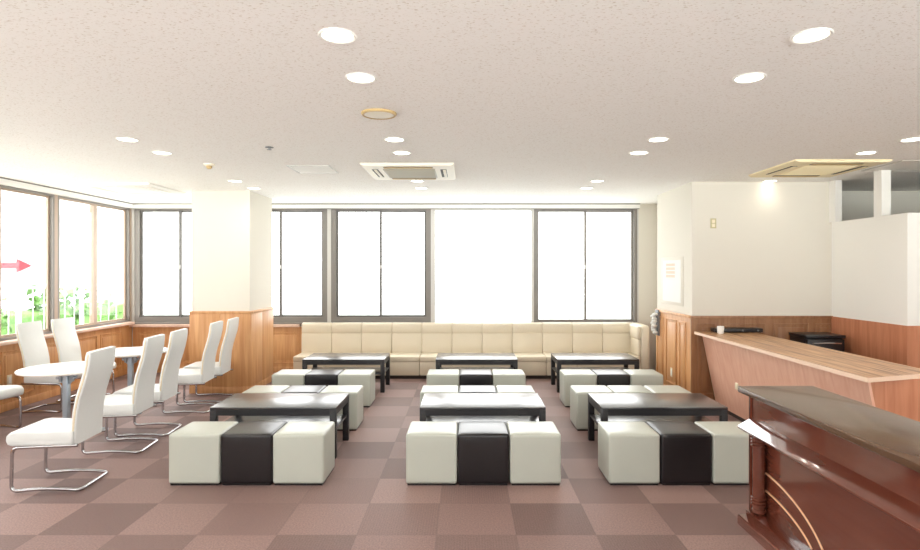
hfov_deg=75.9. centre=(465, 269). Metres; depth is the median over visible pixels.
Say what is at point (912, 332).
trim
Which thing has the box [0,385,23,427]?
chair
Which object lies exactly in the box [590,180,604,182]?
recessed light
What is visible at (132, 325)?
trim
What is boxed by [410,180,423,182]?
recessed light
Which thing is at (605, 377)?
ottoman
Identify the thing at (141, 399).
chair
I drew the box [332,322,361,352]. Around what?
cushion
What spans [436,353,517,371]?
coffee table
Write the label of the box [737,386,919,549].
counter
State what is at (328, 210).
trim
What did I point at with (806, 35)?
diffuser
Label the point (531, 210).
window
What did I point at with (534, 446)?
ottoman
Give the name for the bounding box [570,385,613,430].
ottoman
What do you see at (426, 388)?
ottoman
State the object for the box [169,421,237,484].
ottoman
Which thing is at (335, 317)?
window
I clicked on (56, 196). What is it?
trim
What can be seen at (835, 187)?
pillar
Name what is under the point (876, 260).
wall
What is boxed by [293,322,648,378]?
sofa
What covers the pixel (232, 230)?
wall pillar
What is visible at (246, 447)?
ottoman
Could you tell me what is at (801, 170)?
ceiling vent
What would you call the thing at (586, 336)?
cushion
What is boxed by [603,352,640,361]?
seat cushion
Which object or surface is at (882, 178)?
pillar
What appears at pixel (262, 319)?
trim
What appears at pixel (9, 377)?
wall outlet
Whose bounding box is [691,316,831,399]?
trim
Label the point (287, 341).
trim
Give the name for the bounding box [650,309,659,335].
wall rack
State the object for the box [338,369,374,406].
ottoman
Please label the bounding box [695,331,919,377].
countertop
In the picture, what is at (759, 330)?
player
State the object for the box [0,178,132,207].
trim
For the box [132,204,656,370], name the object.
wall
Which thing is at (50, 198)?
window
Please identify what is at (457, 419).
shelf
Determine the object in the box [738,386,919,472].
countertop
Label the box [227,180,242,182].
recessed light
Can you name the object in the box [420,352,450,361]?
seat cushion
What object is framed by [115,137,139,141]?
recessed light
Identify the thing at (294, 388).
ottoman
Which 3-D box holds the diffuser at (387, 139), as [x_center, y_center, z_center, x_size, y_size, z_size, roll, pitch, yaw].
[-0.585,-1.067,4.830,0.141,0.004,0.141,0,0,-28]
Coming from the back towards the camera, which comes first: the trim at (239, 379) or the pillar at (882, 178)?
the trim at (239, 379)
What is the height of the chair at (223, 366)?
1.042 m
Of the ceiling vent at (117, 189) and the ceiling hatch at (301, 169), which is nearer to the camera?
the ceiling hatch at (301, 169)
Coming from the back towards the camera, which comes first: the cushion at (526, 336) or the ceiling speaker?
the cushion at (526, 336)
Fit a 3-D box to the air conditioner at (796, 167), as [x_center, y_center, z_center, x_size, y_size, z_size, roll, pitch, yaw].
[3.650,-1.050,6.170,0.940,0.039,0.940,0,0,0]
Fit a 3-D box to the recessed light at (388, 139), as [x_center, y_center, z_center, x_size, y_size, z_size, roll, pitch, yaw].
[-0.585,-1.066,4.830,0.176,0.008,0.176,0,0,0]
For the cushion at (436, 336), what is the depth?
9.43 m
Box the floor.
[0,373,765,549]
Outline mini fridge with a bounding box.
[789,332,845,351]
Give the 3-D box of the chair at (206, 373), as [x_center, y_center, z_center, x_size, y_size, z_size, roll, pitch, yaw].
[-3.244,1.139,7.002,0.589,1.042,0.436,0,0,-5]
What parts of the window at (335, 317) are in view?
sash, sash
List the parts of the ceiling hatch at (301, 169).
panel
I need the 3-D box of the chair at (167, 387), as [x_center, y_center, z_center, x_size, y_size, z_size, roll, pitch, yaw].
[-3.234,1.139,6.062,0.589,1.042,0.436,0,0,-5]
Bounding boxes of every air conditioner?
[73,183,185,194]
[360,163,455,179]
[749,159,891,176]
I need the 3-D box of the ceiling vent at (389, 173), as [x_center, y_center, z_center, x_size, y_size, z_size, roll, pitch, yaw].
[-0.590,-1.040,6.360,0.540,0.007,0.540,0,0,0]
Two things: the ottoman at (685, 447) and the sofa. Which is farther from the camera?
the sofa
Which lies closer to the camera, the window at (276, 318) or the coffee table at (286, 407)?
the coffee table at (286, 407)
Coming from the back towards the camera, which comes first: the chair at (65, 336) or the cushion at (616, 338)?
the cushion at (616, 338)
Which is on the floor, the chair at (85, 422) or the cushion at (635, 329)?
the chair at (85, 422)
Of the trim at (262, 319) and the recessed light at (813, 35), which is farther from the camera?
the trim at (262, 319)
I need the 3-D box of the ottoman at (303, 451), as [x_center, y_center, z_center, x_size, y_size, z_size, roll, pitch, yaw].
[-1.291,1.458,4.735,0.398,0.403,0.404,0,0,0]
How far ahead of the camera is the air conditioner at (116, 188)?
7.54 m
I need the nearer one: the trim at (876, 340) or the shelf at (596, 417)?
the shelf at (596, 417)
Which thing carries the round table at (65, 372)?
on the floor
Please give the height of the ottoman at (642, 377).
0.403 m
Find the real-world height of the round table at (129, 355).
0.693 m
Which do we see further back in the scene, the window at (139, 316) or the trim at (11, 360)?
the window at (139, 316)
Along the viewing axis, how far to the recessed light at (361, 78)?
3.28 m
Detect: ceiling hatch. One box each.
[286,165,338,173]
[861,160,919,170]
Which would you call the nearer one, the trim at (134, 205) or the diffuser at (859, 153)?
the diffuser at (859, 153)
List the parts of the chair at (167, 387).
seat, sled frame, backrest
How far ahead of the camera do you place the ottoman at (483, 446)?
4.53 m
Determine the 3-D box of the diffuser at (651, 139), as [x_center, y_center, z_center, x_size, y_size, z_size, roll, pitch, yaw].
[1.575,-1.067,4.830,0.141,0.004,0.141,0,0,28]
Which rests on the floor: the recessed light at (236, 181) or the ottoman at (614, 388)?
the ottoman at (614, 388)
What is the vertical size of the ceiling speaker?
0.019 m
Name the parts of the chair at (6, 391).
sled frame, seat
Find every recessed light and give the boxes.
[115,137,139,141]
[151,151,172,154]
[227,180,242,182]
[318,28,356,43]
[345,72,376,83]
[384,137,404,141]
[392,151,410,154]
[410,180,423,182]
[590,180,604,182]
[629,151,648,154]
[647,137,669,141]
[732,72,766,83]
[790,28,833,43]
[855,151,877,154]
[899,137,919,141]
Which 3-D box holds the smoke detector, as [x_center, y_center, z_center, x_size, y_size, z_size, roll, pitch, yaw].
[-2.590,-1.044,5.950,0.110,0.051,0.110,0,0,0]
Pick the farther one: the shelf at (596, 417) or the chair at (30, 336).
the chair at (30, 336)
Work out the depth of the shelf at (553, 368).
8.42 m
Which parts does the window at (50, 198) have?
sash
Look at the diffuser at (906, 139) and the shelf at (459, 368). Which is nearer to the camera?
the diffuser at (906, 139)
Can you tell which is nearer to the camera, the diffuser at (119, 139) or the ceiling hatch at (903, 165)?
the diffuser at (119, 139)
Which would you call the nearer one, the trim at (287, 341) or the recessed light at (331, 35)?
the recessed light at (331, 35)
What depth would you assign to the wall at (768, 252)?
7.15 m
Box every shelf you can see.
[226,414,346,427]
[312,367,388,374]
[426,416,538,425]
[440,367,512,371]
[552,367,628,372]
[590,414,710,424]
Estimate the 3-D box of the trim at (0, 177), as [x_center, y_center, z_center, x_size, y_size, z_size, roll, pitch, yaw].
[-1.315,-1.029,3.190,8.230,0.082,12.780,0,0,0]
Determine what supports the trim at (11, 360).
attached to the wall
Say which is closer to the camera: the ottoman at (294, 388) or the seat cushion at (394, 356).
the ottoman at (294, 388)
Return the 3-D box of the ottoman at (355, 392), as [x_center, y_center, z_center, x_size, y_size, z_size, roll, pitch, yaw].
[-1.321,1.458,6.280,0.398,0.403,0.404,0,0,0]
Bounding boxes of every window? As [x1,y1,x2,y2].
[0,185,54,340]
[58,195,129,329]
[134,209,191,321]
[272,209,326,321]
[331,209,430,321]
[434,209,532,321]
[534,209,636,321]
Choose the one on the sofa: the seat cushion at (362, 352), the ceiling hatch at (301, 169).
the seat cushion at (362, 352)
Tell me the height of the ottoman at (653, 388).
0.403 m
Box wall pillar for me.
[192,191,271,310]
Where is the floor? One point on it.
(366, 502)
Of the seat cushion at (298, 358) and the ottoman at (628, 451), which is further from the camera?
the seat cushion at (298, 358)
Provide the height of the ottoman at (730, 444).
0.403 m
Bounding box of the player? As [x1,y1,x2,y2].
[711,328,762,332]
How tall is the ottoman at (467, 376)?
0.403 m
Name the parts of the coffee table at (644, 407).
leg, leg, leg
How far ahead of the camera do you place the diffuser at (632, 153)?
5.40 m
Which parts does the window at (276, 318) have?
sash, sash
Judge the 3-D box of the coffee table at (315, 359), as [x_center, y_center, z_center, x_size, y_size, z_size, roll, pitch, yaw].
[-1.660,1.434,8.280,1.110,0.452,0.600,0,0,0]
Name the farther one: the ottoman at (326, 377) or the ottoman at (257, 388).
the ottoman at (326, 377)
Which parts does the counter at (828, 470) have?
panel, panel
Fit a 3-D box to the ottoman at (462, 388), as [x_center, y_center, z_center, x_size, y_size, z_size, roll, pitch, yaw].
[0.123,1.458,6.280,0.398,0.403,0.404,0,0,0]
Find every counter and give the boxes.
[694,331,919,421]
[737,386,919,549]
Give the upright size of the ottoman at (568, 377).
0.403 m
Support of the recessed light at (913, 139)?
in the ceiling
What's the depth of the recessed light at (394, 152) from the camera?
5.37 m
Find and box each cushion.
[293,352,330,361]
[301,322,331,352]
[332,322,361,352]
[362,322,391,352]
[362,352,390,353]
[390,352,421,361]
[392,322,421,352]
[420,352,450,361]
[422,322,451,352]
[452,322,481,352]
[482,322,511,352]
[512,322,541,352]
[513,352,545,361]
[542,322,571,352]
[543,352,571,361]
[572,322,601,352]
[602,322,631,352]
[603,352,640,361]
[630,324,640,355]
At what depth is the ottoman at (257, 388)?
6.24 m
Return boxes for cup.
[717,326,723,333]
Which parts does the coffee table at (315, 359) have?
leg, leg, leg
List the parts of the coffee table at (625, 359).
leg, leg, leg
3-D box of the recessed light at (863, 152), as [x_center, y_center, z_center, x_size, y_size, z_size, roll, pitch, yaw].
[3.650,-1.066,5.380,0.176,0.008,0.176,0,0,0]
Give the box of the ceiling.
[0,0,919,203]
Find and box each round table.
[14,361,114,428]
[115,346,166,413]
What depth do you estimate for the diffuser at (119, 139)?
4.82 m
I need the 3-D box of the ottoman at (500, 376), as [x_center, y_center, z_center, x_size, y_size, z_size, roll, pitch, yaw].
[0.524,1.458,7.320,0.398,0.403,0.404,0,0,0]
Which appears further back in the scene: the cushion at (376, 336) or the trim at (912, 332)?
the cushion at (376, 336)
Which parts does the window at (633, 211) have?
sash, sash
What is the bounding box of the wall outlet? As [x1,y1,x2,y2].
[7,374,11,384]
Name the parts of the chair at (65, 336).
backrest, sled frame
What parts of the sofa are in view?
arm panel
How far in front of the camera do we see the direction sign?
16.23 m
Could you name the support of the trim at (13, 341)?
attached to the wall
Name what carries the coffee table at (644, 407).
on the floor
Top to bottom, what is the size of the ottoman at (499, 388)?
0.403 m
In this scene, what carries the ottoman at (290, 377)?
on the floor
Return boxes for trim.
[0,177,639,208]
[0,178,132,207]
[0,322,134,345]
[0,325,131,412]
[55,195,131,321]
[129,324,300,326]
[132,209,638,321]
[133,204,639,207]
[133,327,301,372]
[135,322,638,323]
[189,311,251,392]
[251,307,273,386]
[656,309,690,391]
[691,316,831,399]
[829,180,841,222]
[831,316,905,364]
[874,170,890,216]
[906,326,919,367]
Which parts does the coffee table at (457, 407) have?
leg, leg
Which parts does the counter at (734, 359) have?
panel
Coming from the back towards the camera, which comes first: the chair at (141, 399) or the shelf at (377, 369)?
the shelf at (377, 369)
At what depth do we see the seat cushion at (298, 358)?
9.08 m
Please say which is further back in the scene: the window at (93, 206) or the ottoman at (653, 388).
the window at (93, 206)
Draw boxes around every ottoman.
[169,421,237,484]
[221,421,286,484]
[242,385,289,392]
[272,369,311,385]
[273,421,334,484]
[281,385,326,392]
[305,369,343,385]
[320,385,362,430]
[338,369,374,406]
[406,421,457,484]
[420,385,458,404]
[427,369,459,386]
[458,421,508,484]
[459,385,496,392]
[460,369,492,384]
[492,369,525,387]
[496,385,534,392]
[507,421,560,484]
[560,369,596,406]
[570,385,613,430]
[591,369,629,386]
[598,421,659,484]
[607,385,651,392]
[623,369,662,385]
[643,385,690,392]
[646,421,711,484]
[694,421,748,484]
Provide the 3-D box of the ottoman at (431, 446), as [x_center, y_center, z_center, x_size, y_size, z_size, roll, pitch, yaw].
[-0.266,1.458,4.735,0.398,0.403,0.404,0,0,0]
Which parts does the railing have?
post, rail, post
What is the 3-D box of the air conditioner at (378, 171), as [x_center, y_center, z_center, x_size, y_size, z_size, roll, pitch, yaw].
[-0.590,-1.050,6.360,0.940,0.039,0.940,0,0,0]
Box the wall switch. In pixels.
[710,218,715,227]
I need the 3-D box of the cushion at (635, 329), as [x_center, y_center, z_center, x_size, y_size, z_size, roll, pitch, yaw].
[2.636,1.087,9.205,0.058,0.455,0.450,0,0,0]
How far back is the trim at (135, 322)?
9.53 m
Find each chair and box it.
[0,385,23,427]
[6,346,115,492]
[15,321,81,412]
[51,317,116,401]
[81,334,164,454]
[113,328,187,436]
[159,321,222,413]
[183,317,238,402]
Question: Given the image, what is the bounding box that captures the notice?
[661,257,682,305]
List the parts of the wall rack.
rack panel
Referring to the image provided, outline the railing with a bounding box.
[1,283,122,333]
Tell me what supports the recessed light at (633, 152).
in the ceiling
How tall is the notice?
0.630 m
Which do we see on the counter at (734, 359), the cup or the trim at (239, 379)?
the cup
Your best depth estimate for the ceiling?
3.54 m
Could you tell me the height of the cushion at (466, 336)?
0.480 m
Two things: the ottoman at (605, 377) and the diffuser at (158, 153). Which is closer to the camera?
the diffuser at (158, 153)
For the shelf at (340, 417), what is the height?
0.020 m
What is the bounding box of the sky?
[1,200,152,311]
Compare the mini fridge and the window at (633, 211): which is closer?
the mini fridge
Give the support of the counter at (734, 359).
on the floor
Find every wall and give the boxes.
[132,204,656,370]
[657,182,831,315]
[832,191,919,325]
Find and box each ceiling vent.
[99,187,161,192]
[383,169,437,177]
[776,166,856,174]
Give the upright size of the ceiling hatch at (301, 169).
0.006 m
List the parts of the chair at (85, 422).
seat, sled frame, backrest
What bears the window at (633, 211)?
in the wall at (647, 212)
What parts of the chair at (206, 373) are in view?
seat, sled frame, backrest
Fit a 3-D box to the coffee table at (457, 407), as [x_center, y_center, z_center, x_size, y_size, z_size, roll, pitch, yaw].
[0.147,1.434,5.490,1.110,0.452,0.600,0,0,0]
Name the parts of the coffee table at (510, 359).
leg, leg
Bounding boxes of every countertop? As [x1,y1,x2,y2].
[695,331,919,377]
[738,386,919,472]
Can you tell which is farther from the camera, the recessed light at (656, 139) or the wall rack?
the wall rack
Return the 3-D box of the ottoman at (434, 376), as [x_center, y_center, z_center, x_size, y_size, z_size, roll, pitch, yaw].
[-0.278,1.458,7.320,0.398,0.403,0.404,0,0,0]
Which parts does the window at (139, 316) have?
sash, sash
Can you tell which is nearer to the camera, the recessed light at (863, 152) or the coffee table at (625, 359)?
the recessed light at (863, 152)
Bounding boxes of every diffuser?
[118,138,137,141]
[153,152,170,154]
[322,30,353,41]
[348,74,373,81]
[386,138,402,141]
[394,152,409,154]
[631,152,646,154]
[649,138,666,141]
[735,74,763,81]
[794,30,829,41]
[858,152,875,154]
[902,138,919,141]
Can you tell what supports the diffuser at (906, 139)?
attached to the recessed light at (913, 139)
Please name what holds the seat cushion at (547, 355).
on the sofa
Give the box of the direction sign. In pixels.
[1,190,45,282]
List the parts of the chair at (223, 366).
seat, sled frame, backrest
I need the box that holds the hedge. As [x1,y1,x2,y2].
[1,285,122,334]
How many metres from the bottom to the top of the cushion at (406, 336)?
0.480 m
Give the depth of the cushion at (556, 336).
9.43 m
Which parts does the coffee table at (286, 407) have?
leg, leg, leg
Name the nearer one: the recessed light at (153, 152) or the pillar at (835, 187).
the recessed light at (153, 152)
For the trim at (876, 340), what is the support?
attached to the wall at (876, 260)
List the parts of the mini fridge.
door, handle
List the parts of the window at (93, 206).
sash, sash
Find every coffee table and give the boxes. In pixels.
[210,393,348,458]
[302,353,389,392]
[420,393,545,425]
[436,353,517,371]
[551,353,638,392]
[588,393,727,440]
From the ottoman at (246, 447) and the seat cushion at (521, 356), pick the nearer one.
the ottoman at (246, 447)
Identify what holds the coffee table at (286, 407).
on the floor
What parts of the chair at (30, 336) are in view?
backrest, sled frame, seat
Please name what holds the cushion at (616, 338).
on the sofa
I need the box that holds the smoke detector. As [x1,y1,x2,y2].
[203,163,214,168]
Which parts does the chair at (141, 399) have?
sled frame, seat, backrest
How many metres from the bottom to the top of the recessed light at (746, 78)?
0.008 m
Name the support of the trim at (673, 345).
attached to the wall at (768, 252)
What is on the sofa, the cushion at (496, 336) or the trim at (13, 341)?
the cushion at (496, 336)
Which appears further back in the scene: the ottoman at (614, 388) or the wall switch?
the wall switch
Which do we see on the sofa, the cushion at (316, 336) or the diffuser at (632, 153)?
the cushion at (316, 336)
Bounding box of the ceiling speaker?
[361,108,396,119]
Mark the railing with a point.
(81, 286)
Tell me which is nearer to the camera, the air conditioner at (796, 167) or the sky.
the air conditioner at (796, 167)
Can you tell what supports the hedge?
on the ground

